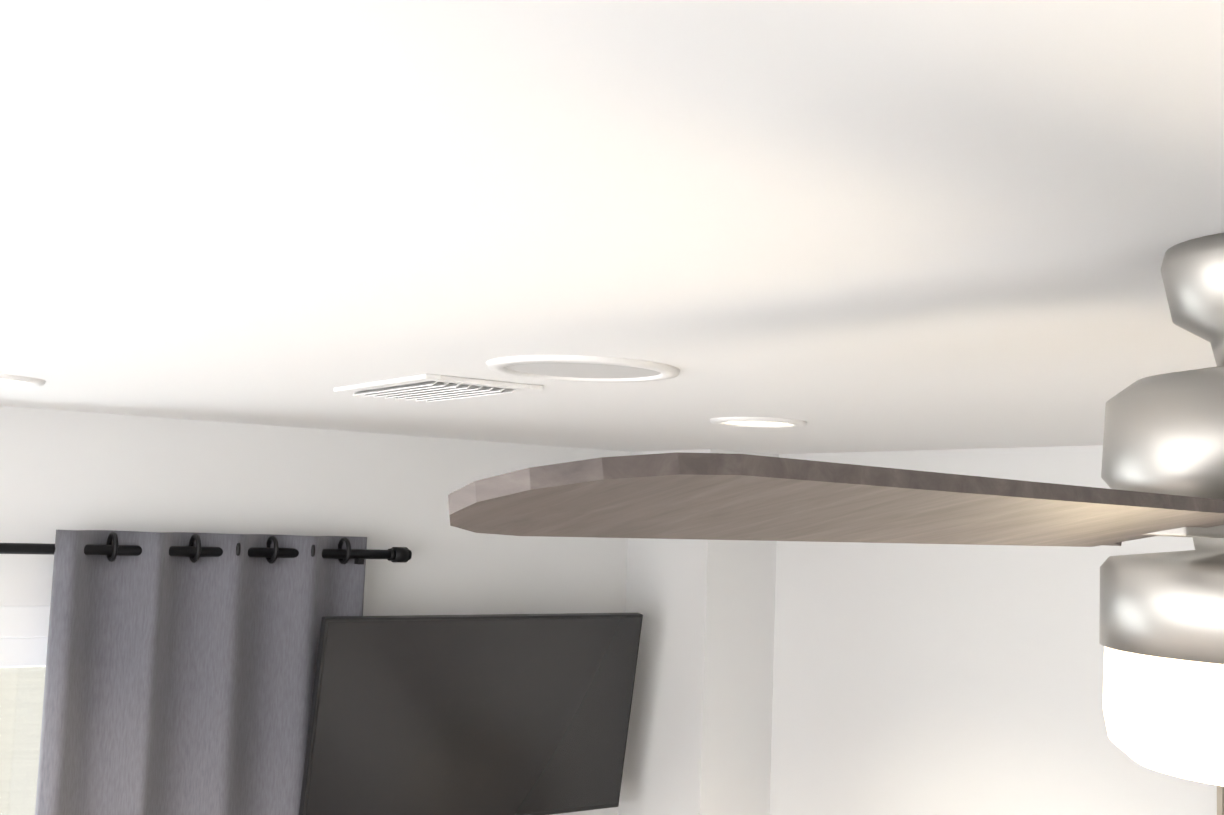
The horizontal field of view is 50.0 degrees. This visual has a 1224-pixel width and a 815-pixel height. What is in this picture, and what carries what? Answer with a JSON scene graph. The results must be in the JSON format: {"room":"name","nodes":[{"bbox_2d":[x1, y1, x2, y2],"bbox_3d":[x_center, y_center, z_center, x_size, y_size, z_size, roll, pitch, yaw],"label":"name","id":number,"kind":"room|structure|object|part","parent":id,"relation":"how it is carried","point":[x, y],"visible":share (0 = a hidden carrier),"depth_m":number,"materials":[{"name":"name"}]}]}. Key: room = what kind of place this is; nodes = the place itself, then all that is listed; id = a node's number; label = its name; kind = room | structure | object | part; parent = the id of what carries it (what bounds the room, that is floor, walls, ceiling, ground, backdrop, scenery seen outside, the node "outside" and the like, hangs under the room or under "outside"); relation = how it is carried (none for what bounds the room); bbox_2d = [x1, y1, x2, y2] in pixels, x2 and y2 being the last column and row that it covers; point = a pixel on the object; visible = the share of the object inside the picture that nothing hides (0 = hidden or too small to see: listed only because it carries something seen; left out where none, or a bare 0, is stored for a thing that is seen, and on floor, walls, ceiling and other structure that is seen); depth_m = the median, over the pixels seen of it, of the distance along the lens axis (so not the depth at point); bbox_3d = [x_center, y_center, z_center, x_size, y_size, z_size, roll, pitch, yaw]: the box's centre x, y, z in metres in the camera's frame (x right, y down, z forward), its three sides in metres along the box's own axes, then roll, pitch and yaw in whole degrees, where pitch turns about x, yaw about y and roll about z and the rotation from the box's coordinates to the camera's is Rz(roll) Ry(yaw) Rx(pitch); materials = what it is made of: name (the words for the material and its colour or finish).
{"room":"bedroom","nodes":[
{"label":"bedroom","id":0,"kind":"room"},
{"bbox_2d":[0,406,630,814],"bbox_3d":[-1.107,1.302,3.275,3.145,2.540,0.150,5,-6,-35],"label":"wall","id":1,"kind":"structure","parent":0,"point":[379,491],"depth_m":3.46,"materials":[{"name":"white paint"}]},
{"bbox_2d":[0,605,49,814],"bbox_3d":[-1.650,1.480,2.877,1.830,2.080,0.125,5,-6,-35],"label":"sliding window","id":2,"kind":"structure","parent":1,"relation":"in","point":[24,630],"depth_m":3.07,"materials":[{"name":"white plastic"}]},
{"bbox_2d":[299,613,642,814],"bbox_3d":[-0.387,0.883,3.558,0.965,0.656,0.247,5,-6,-35],"label":"television","id":3,"kind":"object","parent":1,"relation":"attached to","point":[505,714],"depth_m":3.47,"materials":[{"name":"glass"},{"name":"black plastic"}]},
{"bbox_2d":[0,0,1223,453],"bbox_3d":[-0.085,-0.134,1.515,3.990,0.100,4.340,5,-6,-35],"label":"ceiling","id":4,"kind":"structure","parent":0,"point":[838,226],"depth_m":0.89,"materials":[{"name":"white paint"}]},
{"bbox_2d":[0,374,45,385],"bbox_3d":[-1.108,-0.050,2.322,0.196,0.008,0.196,5,-6,-35],"label":"recessed light","id":5,"kind":"object","parent":4,"relation":"in","point":[10,380],"visible":1,"depth_m":2.32,"materials":[{"name":"white"}]},
{"bbox_2d":[334,374,542,401],"bbox_3d":[-0.296,-0.029,2.185,0.210,0.015,0.350,5,-6,-35],"label":"ceiling vent","id":6,"kind":"object","parent":4,"relation":"in","point":[430,387],"visible":1,"depth_m":2.11,"materials":[{"name":"white metal"}]},
{"bbox_2d":[486,355,679,381],"bbox_3d":[-0.040,-0.052,1.828,0.270,0.007,0.270,5,-6,-35],"label":"ceiling speaker","id":7,"kind":"object","parent":4,"relation":"attached to","point":[581,368],"visible":1,"depth_m":1.81,"materials":[{"name":"white plastic"}]},
{"bbox_2d":[710,417,806,427],"bbox_3d":[0.296,0.031,2.662,0.196,0.008,0.196,5,-6,-35],"label":"recessed light","id":8,"kind":"object","parent":4,"relation":"in","point":[761,422],"visible":1,"depth_m":2.62,"materials":[{"name":"white"}]},
{"bbox_2d":[448,233,1223,785],"bbox_3d":[0.464,0.172,0.909,0.995,0.571,0.995,2,-5,5],"label":"ceiling fan","id":9,"kind":"object","parent":4,"relation":"hanging from","point":[1162,613],"visible":1,"depth_m":0.76,"materials":[{"name":"brown wood"}]},
{"bbox_2d":[618,449,778,814],"bbox_3d":[0.230,1.403,3.872,0.260,2.540,0.390,5,-6,-35],"label":"wall","id":10,"kind":"structure","parent":0,"point":[699,736],"depth_m":3.79,"materials":[{"name":"white paint"}]},
{"bbox_2d":[769,445,1216,814],"bbox_3d":[1.441,1.331,2.493,0.150,2.540,4.340,5,-6,-35],"label":"wall","id":11,"kind":"structure","parent":0,"point":[934,679],"depth_m":3.30,"materials":[{"name":"white paint"}]},
{"bbox_2d":[1217,785,1223,814],"bbox_3d":[1.557,0.855,2.217,0.043,1.094,1.123,5,-6,-35],"label":"framed picture","id":12,"kind":"object","parent":11,"relation":"attached to","point":[1220,800],"depth_m":2.66,"materials":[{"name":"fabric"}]},
{"bbox_3d":[-2.619,1.158,2.228,0.545,2.540,0.150,5,-6,-35],"label":"wall","id":13,"kind":"structure","parent":0,"visible":0},
{"bbox_2d":[0,530,411,814],"bbox_3d":[-1.669,1.367,2.695,2.625,2.248,0.150,5,-6,-35],"label":"curtains","id":14,"kind":"object","parent":13,"relation":"hanging from","point":[180,673],"visible":0.92,"depth_m":3.17,"materials":[{"name":"grey fabric"}]},
{"bbox_3d":[-1.639,0.294,2.800,2.625,0.070,0.114,5,-6,-35],"label":"rod","id":15,"kind":"part","parent":14,"relation":"part of","materials":[{"name":"black metal"}]}
]}

